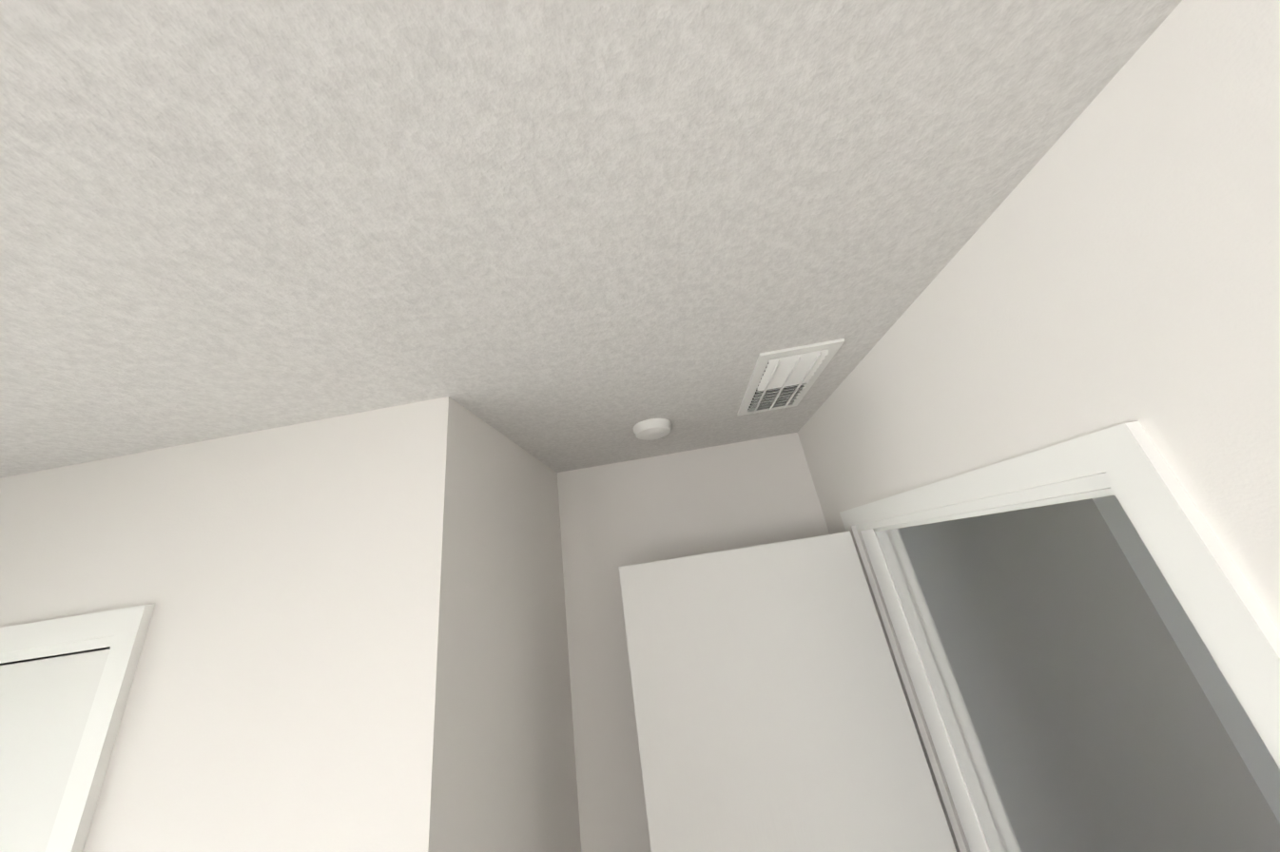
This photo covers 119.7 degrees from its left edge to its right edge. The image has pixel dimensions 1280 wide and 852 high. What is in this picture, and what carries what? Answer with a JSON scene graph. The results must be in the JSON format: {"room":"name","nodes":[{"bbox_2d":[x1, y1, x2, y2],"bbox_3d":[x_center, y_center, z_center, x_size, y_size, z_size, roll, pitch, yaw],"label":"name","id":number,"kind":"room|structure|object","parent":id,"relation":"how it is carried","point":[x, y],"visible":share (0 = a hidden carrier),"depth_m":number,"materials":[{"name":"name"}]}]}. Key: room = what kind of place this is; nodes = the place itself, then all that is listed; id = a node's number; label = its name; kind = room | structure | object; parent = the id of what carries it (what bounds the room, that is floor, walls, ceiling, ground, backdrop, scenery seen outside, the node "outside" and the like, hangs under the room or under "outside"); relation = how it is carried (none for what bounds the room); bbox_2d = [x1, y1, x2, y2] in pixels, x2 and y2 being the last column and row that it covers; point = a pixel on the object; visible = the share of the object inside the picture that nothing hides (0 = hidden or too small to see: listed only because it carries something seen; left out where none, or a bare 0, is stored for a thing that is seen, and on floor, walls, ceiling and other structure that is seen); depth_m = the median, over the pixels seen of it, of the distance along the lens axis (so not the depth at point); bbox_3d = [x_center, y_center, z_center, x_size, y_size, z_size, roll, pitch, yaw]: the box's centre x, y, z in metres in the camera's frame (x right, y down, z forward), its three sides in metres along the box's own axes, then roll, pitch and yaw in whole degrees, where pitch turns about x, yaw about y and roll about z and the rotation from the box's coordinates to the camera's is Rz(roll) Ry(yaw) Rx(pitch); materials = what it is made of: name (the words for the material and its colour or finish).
{"room":"bedroom","nodes":[
{"label":"bedroom","id":0,"kind":"room"},
{"bbox_2d":[0,647,106,665],"bbox_3d":[-2.556,0.934,-0.820,0.150,2.492,4.887,-10,-21,3],"label":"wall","id":1,"kind":"structure","parent":0,"point":[52,656],"depth_m":1.50,"materials":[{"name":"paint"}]},
{"bbox_2d":[0,396,470,851],"bbox_3d":[-1.301,1.277,0.563,2.066,2.502,0.100,-10,-21,3],"label":"wall","id":2,"kind":"structure","parent":0,"point":[298,685],"depth_m":0.77,"materials":[{"name":"white paint"}]},
{"bbox_2d":[0,648,110,851],"bbox_3d":[-1.340,1.479,0.464,0.753,2.029,0.035,-10,-21,3],"label":"closet door","id":3,"kind":"structure","parent":2,"relation":"in","point":[46,705],"depth_m":0.74,"materials":[{"name":"white wood"}]},
{"bbox_2d":[0,636,114,663],"bbox_3d":[-1.338,1.482,0.492,0.799,2.063,0.100,-10,-21,3],"label":"door frame","id":4,"kind":"structure","parent":2,"relation":"in","point":[58,649],"depth_m":0.80,"materials":[{"name":"white wood"}]},
{"bbox_2d":[0,603,155,851],"bbox_3d":[-1.347,1.438,0.447,0.903,2.115,0.016,-10,-21,3],"label":"trim","id":5,"kind":"structure","parent":2,"relation":"attached to","point":[126,628],"depth_m":0.74,"materials":[{"name":"white wood"}]},
{"bbox_2d":[461,411,581,851],"bbox_3d":[-0.290,1.248,0.906,0.100,2.492,0.736,-10,-21,3],"label":"wall","id":6,"kind":"structure","parent":0,"point":[519,787],"depth_m":1.03,"materials":[{"name":"white paint"}]},
{"bbox_2d":[0,0,1182,477],"bbox_3d":[-1.131,-0.542,-0.443,3.420,0.100,4.887,-10,-21,3],"label":"ceiling","id":7,"kind":"structure","parent":0,"point":[557,236],"depth_m":0.47,"materials":[{"name":"white paint"}]},
{"bbox_2d":[632,418,671,440],"bbox_3d":[0.045,0.018,1.292,0.136,0.040,0.136,-10,-21,3],"label":"smoke detector","id":8,"kind":"object","parent":7,"relation":"attached to","point":[650,429],"visible":1,"depth_m":1.25,"materials":[{"name":"white plastic"}]},
{"bbox_2d":[736,338,844,416],"bbox_3d":[0.425,-0.121,1.112,0.208,0.019,0.410,-10,-21,3],"label":"ceiling vent","id":9,"kind":"object","parent":7,"relation":"in","point":[786,378],"visible":0.98,"depth_m":1.04,"materials":[{"name":"white plastic"}]},
{"bbox_2d":[797,0,1279,631],"bbox_3d":[0.680,0.379,-0.987,0.115,2.502,4.887,-10,-21,3],"label":"wall","id":10,"kind":"structure","parent":0,"point":[1114,261],"depth_m":0.45,"materials":[{"name":"white paint"}]},
{"bbox_2d":[618,531,956,851],"bbox_3d":[0.449,1.349,0.872,0.762,2.034,0.035,-10,-21,3],"label":"bedroom door","id":11,"kind":"structure","parent":10,"relation":"in","point":[772,711],"depth_m":1.06,"materials":[{"name":"white wood"}]},
{"bbox_2d":[839,421,1279,851],"bbox_3d":[0.884,1.119,0.516,0.147,2.120,0.912,-10,-21,3],"label":"door frame","id":12,"kind":"structure","parent":10,"relation":"attached to","point":[1234,622],"depth_m":0.63,"materials":[{"name":"white wood"}]},
{"bbox_2d":[898,498,1279,851],"bbox_3d":[1.715,1.201,1.586,1.385,2.492,0.100,-10,-21,3],"label":"wall","id":13,"kind":"structure","parent":0,"point":[1098,727],"depth_m":1.55,"materials":[{"name":"white paint"}]},
{"bbox_2d":[1092,494,1279,823],"bbox_3d":[2.237,0.738,0.588,0.100,2.492,2.170,-10,-21,3],"label":"wall","id":14,"kind":"structure","parent":0,"point":[1253,752],"depth_m":1.51,"materials":[{"name":"white paint"}]}
]}

